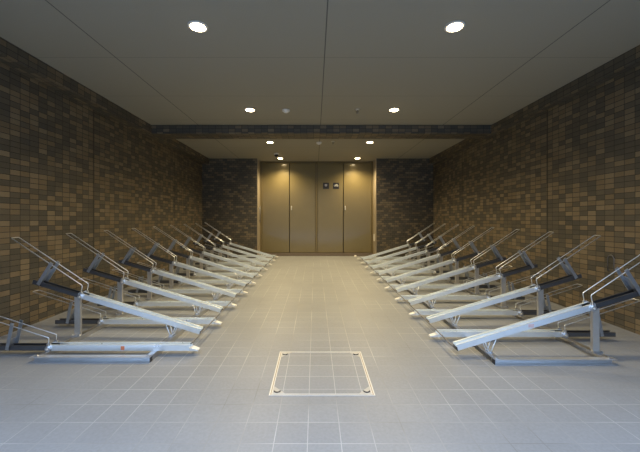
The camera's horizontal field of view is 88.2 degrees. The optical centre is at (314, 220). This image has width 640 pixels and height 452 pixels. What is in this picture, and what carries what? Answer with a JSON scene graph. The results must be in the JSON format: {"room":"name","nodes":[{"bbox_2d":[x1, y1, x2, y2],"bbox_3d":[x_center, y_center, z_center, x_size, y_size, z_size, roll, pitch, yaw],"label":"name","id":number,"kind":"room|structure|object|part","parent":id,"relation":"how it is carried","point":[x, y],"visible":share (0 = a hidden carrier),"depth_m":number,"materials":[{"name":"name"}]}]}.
{"room":"bicycle parking room","nodes":[
{"label":"bicycle parking room","id":0,"kind":"room"},
{"bbox_2d":[0,63,201,336],"bbox_3d":[-2.720,-0.160,4.535,0.120,2.600,7.870,0,0,0],"label":"wall","id":1,"kind":"structure","parent":0,"point":[66,166],"depth_m":3.67,"materials":[{"name":"brick"}]},
{"bbox_2d":[0,37,208,163],"bbox_3d":[-2.580,-1.395,4.190,0.160,0.130,7.180,0,0,0],"label":"trim","id":2,"kind":"structure","parent":1,"relation":"attached to","point":[12,56],"depth_m":3.49,"materials":[{"name":"tile"}]},
{"bbox_2d":[202,159,256,257],"bbox_3d":[-2.014,-0.235,8.025,1.293,2.450,0.490,0,0,0],"label":"wall","id":3,"kind":"structure","parent":0,"point":[229,186],"depth_m":7.78,"materials":[{"name":"brick"}]},
{"bbox_2d":[257,159,259,254],"bbox_3d":[-1.361,-0.288,7.975,0.012,2.344,0.390,0,0,0],"label":"trim","id":4,"kind":"structure","parent":3,"relation":"attached to","point":[258,161],"depth_m":7.91,"materials":[{"name":"beige metal"}]},
{"bbox_2d":[289,163,343,252],"bbox_3d":[0.042,-0.235,8.325,2.857,2.450,0.190,0,0,0],"label":"wall","id":5,"kind":"structure","parent":0,"point":[289,163],"depth_m":8.23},
{"bbox_2d":[262,163,288,252],"bbox_3d":[-0.975,-0.315,8.193,0.673,2.218,0.045,0,0,0],"label":"door","id":6,"kind":"structure","parent":5,"relation":"in","point":[275,176],"depth_m":8.17,"materials":[{"name":"brown metal"}]},
{"bbox_2d":[290,163,314,252],"bbox_3d":[-0.307,-0.315,8.165,0.630,2.218,0.101,0,0,0],"label":"door","id":7,"kind":"structure","parent":5,"relation":"in","point":[302,175],"depth_m":8.17,"materials":[{"name":"brown metal"}]},
{"bbox_2d":[260,161,372,252],"bbox_3d":[0.042,-0.329,8.190,2.793,2.262,0.080,0,0,0],"label":"trim","id":8,"kind":"structure","parent":5,"relation":"attached to","point":[261,162],"depth_m":8.15,"materials":[{"name":"brown metal"}]},
{"bbox_2d":[260,253,372,255],"bbox_3d":[0.042,0.849,8.185,2.793,0.095,0.090,0,0,0],"label":"trim","id":9,"kind":"structure","parent":5,"relation":"attached to","point":[276,254],"depth_m":8.14,"materials":[{"name":"stone"}]},
{"bbox_2d":[318,163,342,252],"bbox_3d":[0.381,-0.315,8.193,0.629,2.218,0.045,0,0,0],"label":"door","id":10,"kind":"structure","parent":5,"relation":"in","point":[330,201],"depth_m":8.17,"materials":[{"name":"brown metal"}]},
{"bbox_2d":[323,183,328,188],"bbox_3d":[0.272,-0.859,8.166,0.150,0.154,0.007,0,0,0],"label":"door sign","id":11,"kind":"object","parent":10,"relation":"attached to","point":[325,185],"visible":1,"depth_m":8.16,"materials":[{"name":"black plastic"}]},
{"bbox_2d":[333,183,338,188],"bbox_3d":[0.520,-0.859,8.165,0.150,0.154,0.010,0,0,0],"label":"door sign","id":12,"kind":"object","parent":10,"relation":"attached to","point":[335,185],"visible":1,"depth_m":8.16,"materials":[{"name":"plastic"}]},
{"bbox_2d":[344,163,370,252],"bbox_3d":[1.054,-0.315,8.165,0.685,2.218,0.101,0,0,0],"label":"door","id":13,"kind":"structure","parent":5,"relation":"in","point":[357,176],"depth_m":8.17,"materials":[{"name":"brown metal"}]},
{"bbox_2d":[0,256,639,451],"bbox_3d":[0.065,1.024,4.535,5.690,0.307,7.870,0,0,0],"label":"floor","id":14,"kind":"structure","parent":0,"point":[431,395],"depth_m":1.99,"materials":[{"name":"tile"}]},
{"bbox_2d":[29,255,275,362],"bbox_3d":[-1.446,0.893,5.011,1.083,0.202,5.432,0,0,0],"label":"frame","id":15,"kind":"object","parent":14,"relation":"on","point":[44,357],"visible":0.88,"depth_m":2.34,"materials":[{"name":"silver metal"}]},
{"bbox_2d":[0,316,199,351],"bbox_3d":[-1.709,0.806,2.441,1.706,0.306,0.105,0,0,0],"label":"bicycle rack","id":16,"kind":"object","parent":15,"relation":"on","point":[13,344],"visible":0.98,"depth_m":2.41,"materials":[{"name":"metal"}]},
{"bbox_2d":[0,343,59,350],"bbox_3d":[-2.133,0.933,2.440,0.450,0.034,0.060,0,0,0],"label":"tray","id":17,"kind":"object","parent":16,"relation":"on","point":[3,346],"depth_m":2.41,"materials":[{"name":"metal"}]},
{"bbox_2d":[11,237,203,336],"bbox_3d":[-1.699,0.541,2.716,1.545,0.809,0.105,0,0,0],"label":"bicycle rack","id":18,"kind":"object","parent":15,"relation":"on","point":[44,282],"visible":0.99,"depth_m":2.69,"materials":[{"name":"metal"}]},
{"bbox_2d":[32,279,88,296],"bbox_3d":[-2.088,0.562,2.715,0.430,0.159,0.060,0,0,0],"label":"tray","id":19,"kind":"object","parent":18,"relation":"on","point":[45,283],"depth_m":2.69,"materials":[{"name":"metal"}]},
{"bbox_3d":[-1.948,0.777,2.715,0.047,0.325,0.022,0,0,0],"label":"support post","id":20,"kind":"part","parent":18,"relation":"part of","materials":[{"name":"metal"}]},
{"bbox_2d":[33,290,221,324],"bbox_3d":[-1.709,0.794,3.023,1.706,0.306,0.105,0,0,0],"label":"bicycle rack","id":21,"kind":"object","parent":15,"relation":"on","point":[70,317],"visible":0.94,"depth_m":2.99,"materials":[{"name":"metal"}]},
{"bbox_2d":[55,318,108,323],"bbox_3d":[-2.133,0.922,3.022,0.450,0.034,0.060,0,0,0],"label":"tray","id":22,"kind":"object","parent":21,"relation":"on","point":[62,320],"depth_m":2.99,"materials":[{"name":"metal"}]},
{"bbox_2d":[66,233,222,314],"bbox_3d":[-1.699,0.530,3.303,1.545,0.809,0.105,0,0,0],"label":"bicycle rack","id":23,"kind":"object","parent":15,"relation":"on","point":[91,269],"visible":1,"depth_m":3.27,"materials":[{"name":"silver metal"}]},
{"bbox_2d":[83,267,128,281],"bbox_3d":[-2.088,0.551,3.302,0.430,0.159,0.060,0,0,0],"label":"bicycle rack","id":24,"kind":"object","parent":23,"relation":"on","point":[92,270],"depth_m":3.27,"materials":[{"name":"metal"}]},
{"bbox_3d":[-1.948,0.766,3.302,0.047,0.325,0.022,0,0,0],"label":"support post","id":25,"kind":"part","parent":23,"relation":"part of","materials":[{"name":"metal"}]},
{"bbox_2d":[79,278,236,306],"bbox_3d":[-1.709,0.783,3.606,1.706,0.306,0.105,0,0,0],"label":"bicycle rack","id":26,"kind":"object","parent":15,"relation":"on","point":[138,302],"visible":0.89,"depth_m":3.57,"materials":[{"name":"metal"}]},
{"bbox_2d":[97,302,133,305],"bbox_3d":[-2.133,0.910,3.605,0.450,0.034,0.060,0,0,0],"label":"tray","id":27,"kind":"object","parent":26,"relation":"on","point":[130,303],"depth_m":3.57,"materials":[{"name":"metal"}]},
{"bbox_2d":[104,230,236,298],"bbox_3d":[-1.699,0.518,3.889,1.545,0.809,0.105,0,0,0],"label":"bicycle rack","id":28,"kind":"object","parent":15,"relation":"on","point":[125,261],"visible":0.98,"depth_m":3.86,"materials":[{"name":"silver metal"}]},
{"bbox_2d":[118,259,155,271],"bbox_3d":[-2.088,0.539,3.889,0.430,0.159,0.060,0,0,0],"label":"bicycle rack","id":29,"kind":"object","parent":28,"relation":"on","point":[123,261],"depth_m":3.86,"materials":[{"name":"metal"}]},
{"bbox_3d":[-1.948,0.754,3.889,0.047,0.325,0.022,0,0,0],"label":"support post","id":30,"kind":"part","parent":28,"relation":"part of","materials":[{"name":"metal"}]},
{"bbox_2d":[112,269,247,292],"bbox_3d":[-1.709,0.771,4.188,1.706,0.306,0.105,0,0,0],"label":"bicycle rack","id":31,"kind":"object","parent":15,"relation":"on","point":[137,290],"visible":0.63,"depth_m":4.16,"materials":[{"name":"metal"}]},
{"bbox_2d":[128,289,165,292],"bbox_3d":[-2.133,0.898,4.188,0.450,0.034,0.060,0,0,0],"label":"tray","id":32,"kind":"object","parent":31,"relation":"on","point":[131,290],"depth_m":4.16,"materials":[{"name":"metal"}]},
{"bbox_2d":[132,228,246,287],"bbox_3d":[-1.699,0.506,4.476,1.545,0.809,0.105,0,0,0],"label":"bicycle rack","id":33,"kind":"object","parent":15,"relation":"on","point":[150,255],"visible":1,"depth_m":4.45,"materials":[{"name":"silver metal"}]},
{"bbox_2d":[144,253,177,263],"bbox_3d":[-2.088,0.527,4.476,0.430,0.159,0.060,0,0,0],"label":"tray","id":34,"kind":"object","parent":33,"relation":"on","point":[150,255],"depth_m":4.45,"materials":[{"name":"metal"}]},
{"bbox_3d":[-1.948,0.742,4.476,0.047,0.325,0.022,0,0,0],"label":"support post","id":35,"kind":"part","parent":33,"relation":"part of","materials":[{"name":"metal"}]},
{"bbox_2d":[137,262,255,283],"bbox_3d":[-1.709,0.759,4.771,1.706,0.306,0.105,0,0,0],"label":"bicycle rack","id":36,"kind":"object","parent":15,"relation":"on","point":[159,280],"visible":0.7,"depth_m":4.74,"materials":[{"name":"metal"}]},
{"bbox_2d":[152,280,177,282],"bbox_3d":[-2.133,0.887,4.770,0.450,0.034,0.060,0,0,0],"label":"tray","id":37,"kind":"object","parent":36,"relation":"on","point":[159,281],"depth_m":4.74,"materials":[{"name":"metal"}]},
{"bbox_2d":[153,226,254,278],"bbox_3d":[-1.699,0.494,5.064,1.545,0.809,0.105,0,0,0],"label":"bicycle rack","id":38,"kind":"object","parent":15,"relation":"on","point":[191,257],"visible":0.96,"depth_m":5.03,"materials":[{"name":"silver metal"}]},
{"bbox_2d":[165,249,191,257],"bbox_3d":[-2.088,0.515,5.063,0.430,0.159,0.060,0,0,0],"label":"tray","id":39,"kind":"object","parent":38,"relation":"on","point":[174,252],"depth_m":5.03,"materials":[{"name":"metal"}]},
{"bbox_3d":[-1.948,0.730,5.063,0.047,0.325,0.022,0,0,0],"label":"support post","id":40,"kind":"part","parent":38,"relation":"part of","materials":[{"name":"metal"}]},
{"bbox_3d":[-1.171,0.919,5.033,0.040,0.148,5.388,0,0,0],"label":"rail","id":41,"kind":"part","parent":15,"relation":"part of","materials":[{"name":"silver metal"}]},
{"bbox_2d":[170,225,260,272],"bbox_3d":[-1.699,0.483,5.651,1.545,0.809,0.105,0,0,0],"label":"bicycle rack","id":42,"kind":"object","parent":15,"relation":"on","point":[203,252],"visible":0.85,"depth_m":5.62,"materials":[{"name":"silver metal"}]},
{"bbox_2d":[180,245,201,253],"bbox_3d":[-2.088,0.504,5.650,0.430,0.159,0.060,0,0,0],"label":"tray","id":43,"kind":"object","parent":42,"relation":"on","point":[198,251],"depth_m":5.62,"materials":[{"name":"metal"}]},
{"bbox_3d":[-1.948,0.719,5.650,0.047,0.325,0.022,0,0,0],"label":"support post","id":44,"kind":"part","parent":42,"relation":"part of","materials":[{"name":"metal"}]},
{"bbox_2d":[175,266,261,275],"bbox_3d":[-1.709,0.748,5.353,1.706,0.306,0.105,0,0,0],"label":"bicycle rack","id":45,"kind":"object","parent":15,"relation":"on","point":[177,267],"visible":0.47,"depth_m":5.32,"materials":[{"name":"metal"}]},
{"bbox_2d":[177,273,193,275],"bbox_3d":[-2.133,0.875,5.353,0.450,0.034,0.060,0,0,0],"label":"tray","id":46,"kind":"object","parent":45,"relation":"on","point":[182,274],"depth_m":5.32,"materials":[{"name":"metal"}]},
{"bbox_2d":[181,256,267,269],"bbox_3d":[-1.709,0.736,5.936,1.706,0.306,0.105,0,0,0],"label":"bicycle rack","id":47,"kind":"object","parent":15,"relation":"on","point":[191,261],"visible":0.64,"depth_m":5.90,"materials":[{"name":"metal"}]},
{"bbox_2d":[185,224,265,266],"bbox_3d":[-1.699,0.471,6.237,1.545,0.809,0.105,0,0,0],"label":"bicycle rack","id":48,"kind":"object","parent":15,"relation":"on","point":[200,236],"visible":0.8,"depth_m":6.20,"materials":[{"name":"silver metal"}]},
{"bbox_2d":[193,242,212,249],"bbox_3d":[-2.088,0.492,6.237,0.430,0.159,0.060,0,0,0],"label":"tray","id":49,"kind":"object","parent":48,"relation":"on","point":[194,243],"depth_m":6.21,"materials":[{"name":"metal"}]},
{"bbox_2d":[185,249,271,264],"bbox_3d":[-1.709,0.724,6.518,1.706,0.306,0.105,0,0,0],"label":"bicycle rack","id":50,"kind":"object","parent":15,"relation":"on","point":[221,263],"visible":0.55,"depth_m":6.48,"materials":[{"name":"metal"}]},
{"bbox_2d":[195,223,269,261],"bbox_3d":[-1.699,0.459,6.824,1.545,0.809,0.105,0,0,0],"label":"bicycle rack","id":51,"kind":"object","parent":15,"relation":"on","point":[210,234],"visible":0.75,"depth_m":6.79,"materials":[{"name":"silver metal"}]},
{"bbox_2d":[203,240,223,246],"bbox_3d":[-2.088,0.480,6.824,0.430,0.159,0.060,0,0,0],"label":"tray","id":52,"kind":"object","parent":51,"relation":"on","point":[206,241],"depth_m":6.79,"materials":[{"name":"metal"}]},
{"bbox_3d":[-0.910,0.851,5.069,0.010,0.116,5.298,0,0,0],"label":"tip rod","id":53,"kind":"part","parent":15,"relation":"part of","materials":[{"name":"silver metal"}]},
{"bbox_2d":[196,246,274,260],"bbox_3d":[-1.709,0.713,7.101,1.706,0.306,0.105,0,0,0],"label":"bicycle rack","id":54,"kind":"object","parent":15,"relation":"on","point":[234,259],"visible":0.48,"depth_m":7.07,"materials":[{"name":"metal"}]},
{"bbox_2d":[205,222,273,257],"bbox_3d":[-1.699,0.448,7.412,1.545,0.809,0.105,0,0,0],"label":"bicycle rack","id":55,"kind":"object","parent":15,"relation":"on","point":[218,233],"visible":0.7,"depth_m":7.38,"materials":[{"name":"silver metal"}]},
{"bbox_2d":[205,244,277,256],"bbox_3d":[-1.709,0.701,7.683,1.706,0.306,0.105,0,0,0],"label":"bicycle rack","id":56,"kind":"object","parent":15,"relation":"on","point":[205,244],"visible":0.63,"depth_m":7.65,"materials":[{"name":"metal"}]},
{"bbox_2d":[269,352,374,395],"bbox_3d":[0.041,1.003,2.185,0.609,0.039,0.600,0,0,0],"label":"floor hatch","id":57,"kind":"object","parent":14,"relation":"in","point":[296,373],"visible":0.95,"depth_m":2.13,"materials":[{"name":"silver metal"}]},
{"bbox_3d":[-0.209,0.998,1.944,0.075,0.004,0.085,0,0,0],"label":"corner plate","id":58,"kind":"part","parent":57,"relation":"part of","materials":[{"name":"silver metal"}]},
{"bbox_3d":[0.290,0.998,1.944,0.075,0.004,0.085,0,0,0],"label":"corner plate","id":59,"kind":"part","parent":57,"relation":"part of","materials":[{"name":"silver metal"}]},
{"bbox_2d":[359,256,617,365],"bbox_3d":[1.530,0.897,4.827,1.083,0.196,5.135,0,0,0],"label":"frame","id":60,"kind":"object","parent":14,"relation":"on","point":[595,359],"visible":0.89,"depth_m":2.30,"materials":[{"name":"silver metal"}]},
{"bbox_2d":[357,245,433,258],"bbox_3d":[1.793,0.708,7.351,1.706,0.306,0.105,0,0,0],"label":"bicycle rack","id":61,"kind":"object","parent":60,"relation":"on","point":[432,245],"visible":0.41,"depth_m":7.32,"materials":[{"name":"metal"}]},
{"bbox_2d":[362,223,434,259],"bbox_3d":[1.783,0.455,7.059,1.545,0.809,0.105,0,0,0],"label":"bicycle rack","id":62,"kind":"object","parent":60,"relation":"on","point":[419,233],"visible":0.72,"depth_m":7.03,"materials":[{"name":"silver metal"}]},
{"bbox_2d":[361,248,441,262],"bbox_3d":[1.793,0.719,6.771,1.706,0.306,0.105,0,0,0],"label":"bicycle rack","id":63,"kind":"object","parent":60,"relation":"on","point":[379,261],"visible":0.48,"depth_m":6.74,"materials":[{"name":"metal"}]},
{"bbox_2d":[366,224,444,264],"bbox_3d":[1.783,0.466,6.476,1.545,0.809,0.105,0,0,0],"label":"bicycle rack","id":64,"kind":"object","parent":60,"relation":"on","point":[429,236],"visible":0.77,"depth_m":6.44,"materials":[{"name":"silver metal"}]},
{"bbox_2d":[418,241,436,248],"bbox_3d":[2.172,0.487,6.476,0.430,0.159,0.060,0,0,0],"label":"tray","id":65,"kind":"object","parent":64,"relation":"on","point":[435,242],"depth_m":6.45,"materials":[{"name":"metal"}]},
{"bbox_3d":[0.994,0.854,4.880,0.010,0.110,5.010,0,0,0],"label":"tip rod","id":66,"kind":"part","parent":60,"relation":"part of","materials":[{"name":"silver metal"}]},
{"bbox_2d":[365,253,451,267],"bbox_3d":[1.793,0.731,6.191,1.706,0.306,0.105,0,0,0],"label":"bicycle rack","id":67,"kind":"object","parent":60,"relation":"on","point":[437,259],"visible":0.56,"depth_m":6.16,"materials":[{"name":"metal"}]},
{"bbox_2d":[370,263,452,272],"bbox_3d":[1.793,0.743,5.611,1.706,0.306,0.105,0,0,0],"label":"bicycle rack","id":68,"kind":"object","parent":60,"relation":"on","point":[450,267],"visible":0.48,"depth_m":5.58,"materials":[{"name":"metal"}]},
{"bbox_2d":[436,270,451,272],"bbox_3d":[2.217,0.870,5.610,0.450,0.034,0.060,0,0,0],"label":"tray","id":69,"kind":"object","parent":68,"relation":"on","point":[437,271],"depth_m":5.58,"materials":[{"name":"metal"}]},
{"bbox_2d":[371,225,457,269],"bbox_3d":[1.783,0.478,5.894,1.545,0.809,0.105,0,0,0],"label":"bicycle rack","id":70,"kind":"object","parent":60,"relation":"on","point":[440,237],"visible":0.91,"depth_m":5.86,"materials":[{"name":"silver metal"}]},
{"bbox_3d":[2.032,0.714,5.893,0.047,0.325,0.022,0,0,0],"label":"support post","id":71,"kind":"part","parent":70,"relation":"part of","materials":[{"name":"metal"}]},
{"bbox_2d":[425,244,448,251],"bbox_3d":[2.172,0.499,5.893,0.430,0.159,0.060,0,0,0],"label":"tray","id":72,"kind":"object","parent":70,"relation":"on","point":[435,248],"depth_m":5.86,"materials":[{"name":"metal"}]},
{"bbox_2d":[378,226,472,275],"bbox_3d":[1.783,0.489,5.311,1.545,0.809,0.105,0,0,0],"label":"bicycle rack","id":73,"kind":"object","parent":60,"relation":"on","point":[437,255],"visible":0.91,"depth_m":5.28,"materials":[{"name":"silver metal"}]},
{"bbox_3d":[2.032,0.726,5.310,0.047,0.325,0.022,0,0,0],"label":"support post","id":74,"kind":"part","parent":73,"relation":"part of","materials":[{"name":"metal"}]},
{"bbox_2d":[437,247,463,255],"bbox_3d":[2.172,0.510,5.310,0.430,0.159,0.060,0,0,0],"label":"tray","id":75,"kind":"object","parent":73,"relation":"on","point":[452,251],"depth_m":5.28,"materials":[{"name":"metal"}]},
{"bbox_2d":[376,260,485,279],"bbox_3d":[1.793,0.754,5.030,1.706,0.306,0.105,0,0,0],"label":"bicycle rack","id":76,"kind":"object","parent":60,"relation":"on","point":[467,274],"visible":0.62,"depth_m":5.00,"materials":[{"name":"metal"}]},
{"bbox_2d":[450,277,474,279],"bbox_3d":[2.217,0.881,5.030,0.450,0.034,0.060,0,0,0],"label":"tray","id":77,"kind":"object","parent":76,"relation":"on","point":[451,278],"depth_m":5.00,"materials":[{"name":"metal"}]},
{"bbox_3d":[1.255,0.923,4.850,0.040,0.142,5.091,0,0,0],"label":"rail","id":78,"kind":"part","parent":60,"relation":"part of","materials":[{"name":"silver metal"}]},
{"bbox_2d":[385,227,494,283],"bbox_3d":[1.783,0.501,4.728,1.545,0.809,0.105,0,0,0],"label":"bicycle rack","id":79,"kind":"object","parent":60,"relation":"on","point":[453,260],"visible":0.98,"depth_m":4.70,"materials":[{"name":"silver metal"}]},
{"bbox_3d":[2.032,0.737,4.727,0.047,0.325,0.022,0,0,0],"label":"support post","id":80,"kind":"part","parent":79,"relation":"part of","materials":[{"name":"metal"}]},
{"bbox_2d":[452,251,482,260],"bbox_3d":[2.172,0.522,4.727,0.430,0.159,0.060,0,0,0],"label":"tray","id":81,"kind":"object","parent":79,"relation":"on","point":[476,253],"depth_m":4.70,"materials":[{"name":"metal"}]},
{"bbox_2d":[385,266,512,288],"bbox_3d":[1.793,0.766,4.450,1.706,0.306,0.105,0,0,0],"label":"bicycle rack","id":82,"kind":"object","parent":60,"relation":"on","point":[425,286],"visible":0.55,"depth_m":4.42,"materials":[{"name":"metal"}]},
{"bbox_2d":[471,285,496,287],"bbox_3d":[2.217,0.893,4.450,0.450,0.034,0.060,0,0,0],"label":"tray","id":83,"kind":"object","parent":82,"relation":"on","point":[480,286],"depth_m":4.42,"materials":[{"name":"metal"}]},
{"bbox_2d":[395,229,519,293],"bbox_3d":[1.783,0.513,4.144,1.545,0.809,0.105,0,0,0],"label":"bicycle rack","id":84,"kind":"object","parent":60,"relation":"on","point":[499,258],"visible":0.99,"depth_m":4.11,"materials":[{"name":"silver metal"}]},
{"bbox_3d":[2.032,0.749,4.144,0.047,0.325,0.022,0,0,0],"label":"support post","id":85,"kind":"part","parent":84,"relation":"part of","materials":[{"name":"metal"}]},
{"bbox_2d":[470,257,505,267],"bbox_3d":[2.172,0.534,4.144,0.430,0.159,0.060,0,0,0],"label":"tray","id":86,"kind":"object","parent":84,"relation":"on","point":[498,259],"depth_m":4.11,"materials":[{"name":"metal"}]},
{"bbox_2d":[395,273,541,299],"bbox_3d":[1.793,0.777,3.870,1.706,0.306,0.105,0,0,0],"label":"bicycle rack","id":87,"kind":"object","parent":60,"relation":"on","point":[406,297],"visible":0.7,"depth_m":3.84,"materials":[{"name":"metal"}]},
{"bbox_2d":[491,296,524,299],"bbox_3d":[2.217,0.905,3.870,0.450,0.034,0.060,0,0,0],"label":"tray","id":88,"kind":"object","parent":87,"relation":"on","point":[518,298],"depth_m":3.84,"materials":[{"name":"metal"}]},
{"bbox_2d":[408,232,553,306],"bbox_3d":[1.783,0.524,3.562,1.545,0.809,0.105,0,0,0],"label":"bicycle rack","id":89,"kind":"object","parent":60,"relation":"on","point":[529,265],"visible":0.99,"depth_m":3.53,"materials":[{"name":"silver metal"}]},
{"bbox_3d":[2.032,0.760,3.561,0.047,0.325,0.022,0,0,0],"label":"support post","id":90,"kind":"part","parent":89,"relation":"part of","materials":[{"name":"metal"}]},
{"bbox_2d":[495,263,537,276],"bbox_3d":[2.172,0.545,3.561,0.430,0.159,0.060,0,0,0],"label":"tray","id":91,"kind":"object","parent":89,"relation":"on","point":[528,266],"depth_m":3.53,"materials":[{"name":"metal"}]},
{"bbox_2d":[409,284,582,315],"bbox_3d":[1.793,0.789,3.291,1.706,0.306,0.105,0,0,0],"label":"bicycle rack","id":92,"kind":"object","parent":60,"relation":"on","point":[547,309],"visible":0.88,"depth_m":3.26,"materials":[{"name":"metal"}]},
{"bbox_2d":[513,310,556,314],"bbox_3d":[2.217,0.916,3.290,0.450,0.034,0.060,0,0,0],"label":"tray","id":93,"kind":"object","parent":92,"relation":"on","point":[516,312],"depth_m":3.26,"materials":[{"name":"metal"}]},
{"bbox_3d":[2.032,0.923,4.850,0.040,0.142,5.091,0,0,0],"label":"rail","id":94,"kind":"part","parent":60,"relation":"part of","materials":[{"name":"silver metal"}]},
{"bbox_2d":[426,235,600,325],"bbox_3d":[1.783,0.536,2.978,1.545,0.809,0.105,0,0,0],"label":"bicycle rack","id":95,"kind":"object","parent":60,"relation":"on","point":[571,275],"visible":0.98,"depth_m":2.95,"materials":[{"name":"silver metal"}]},
{"bbox_3d":[2.032,0.772,2.978,0.047,0.325,0.022,0,0,0],"label":"support post","id":96,"kind":"part","parent":95,"relation":"part of","materials":[{"name":"metal"}]},
{"bbox_2d":[530,273,581,289],"bbox_3d":[2.172,0.557,2.978,0.430,0.159,0.060,0,0,0],"label":"tray","id":97,"kind":"object","parent":95,"relation":"on","point":[570,276],"depth_m":2.95,"materials":[{"name":"metal"}]},
{"bbox_2d":[429,298,639,337],"bbox_3d":[1.793,0.800,2.711,1.706,0.306,0.105,0,0,0],"label":"bicycle rack","id":98,"kind":"object","parent":60,"relation":"on","point":[558,332],"visible":0.8,"depth_m":2.68,"materials":[{"name":"metal"}]},
{"bbox_2d":[555,330,615,336],"bbox_3d":[2.217,0.928,2.710,0.450,0.034,0.060,0,0,0],"label":"tray","id":99,"kind":"object","parent":98,"relation":"on","point":[561,333],"depth_m":2.68,"materials":[{"name":"metal"}]},
{"bbox_2d":[453,254,639,353],"bbox_3d":[1.783,0.548,2.396,1.545,0.809,0.105,0,0,0],"label":"bicycle rack","id":100,"kind":"object","parent":60,"relation":"on","point":[633,290],"visible":1,"depth_m":2.37,"materials":[{"name":"metal"}]},
{"bbox_3d":[2.032,0.784,2.395,0.047,0.325,0.022,0,0,0],"label":"support post","id":101,"kind":"part","parent":100,"relation":"part of","materials":[{"name":"metal"}]},
{"bbox_3d":[2.032,0.949,2.395,0.068,0.006,0.068,0,0,0],"label":"plate","id":102,"kind":"part","parent":100,"relation":"part of","materials":[{"name":"metal"}]},
{"bbox_2d":[582,289,639,308],"bbox_3d":[2.172,0.569,2.395,0.430,0.159,0.060,0,0,0],"label":"tray","id":103,"kind":"object","parent":100,"relation":"on","point":[630,293],"depth_m":2.37,"materials":[{"name":"metal"}]},
{"bbox_2d":[0,0,639,160],"bbox_3d":[0.065,-1.535,4.535,5.690,0.150,7.870,0,0,0],"label":"ceiling","id":104,"kind":"structure","parent":0,"point":[321,61],"depth_m":2.92,"materials":[{"name":"white paint"}]},
{"bbox_2d":[187,20,207,32],"bbox_3d":[-0.880,-1.450,2.480,0.148,0.017,0.148,0,0,0],"label":"recessed light","id":105,"kind":"object","parent":104,"relation":"in","point":[197,26],"visible":1,"depth_m":2.46,"materials":[{"name":"white"}]},
{"bbox_2d":[244,108,255,111],"bbox_3d":[-0.855,-1.450,4.340,0.148,0.017,0.148,0,0,0],"label":"recessed light","id":106,"kind":"object","parent":104,"relation":"in","point":[245,109],"visible":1,"depth_m":4.32,"materials":[{"name":"white"}]},
{"bbox_2d":[388,108,399,111],"bbox_3d":[1.040,-1.450,4.340,0.148,0.017,0.148,0,0,0],"label":"recessed light","id":107,"kind":"object","parent":104,"relation":"in","point":[390,109],"visible":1,"depth_m":4.32,"materials":[{"name":"white"}]},
{"bbox_2d":[444,20,464,32],"bbox_3d":[1.050,-1.450,2.480,0.148,0.017,0.148,0,0,0],"label":"recessed light","id":108,"kind":"object","parent":104,"relation":"in","point":[454,26],"visible":1,"depth_m":2.46,"materials":[{"name":"white"}]},
{"bbox_2d":[377,159,432,257],"bbox_3d":[2.120,-0.235,8.025,1.340,2.450,0.490,0,0,0],"label":"wall","id":109,"kind":"structure","parent":0,"point":[404,186],"depth_m":7.78,"materials":[{"name":"brick"}]},
{"bbox_2d":[373,159,376,256],"bbox_3d":[1.444,-0.288,7.975,0.012,2.344,0.390,0,0,0],"label":"trim","id":110,"kind":"structure","parent":109,"relation":"attached to","point":[375,160],"depth_m":7.84,"materials":[{"name":"beige metal"}]},
{"bbox_2d":[433,66,639,334],"bbox_3d":[2.850,-0.160,4.535,0.120,2.600,7.870,0,0,0],"label":"wall","id":111,"kind":"structure","parent":0,"point":[570,170],"depth_m":3.77,"materials":[{"name":"brick"}]},
{"bbox_2d":[151,125,490,138],"bbox_3d":[0.098,-1.395,5.215,5.195,0.130,0.340,0,0,0],"label":"beam","id":112,"kind":"structure","parent":111,"relation":"attached to","point":[161,131],"depth_m":5.04,"materials":[{"name":"tile"}]},
{"bbox_2d":[429,45,639,163],"bbox_3d":[2.743,-1.395,4.190,0.095,0.130,7.180,0,0,0],"label":"trim","id":113,"kind":"structure","parent":111,"relation":"attached to","point":[629,60],"depth_m":3.60,"materials":[{"name":"tile"}]},
{"bbox_2d":[607,255,613,271],"bbox_3d":[2.782,0.399,3.100,0.015,0.157,0.078,0,0,0],"label":"hoop","id":114,"kind":"object","parent":111,"relation":"attached to","point":[608,255],"visible":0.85,"depth_m":3.12}
]}

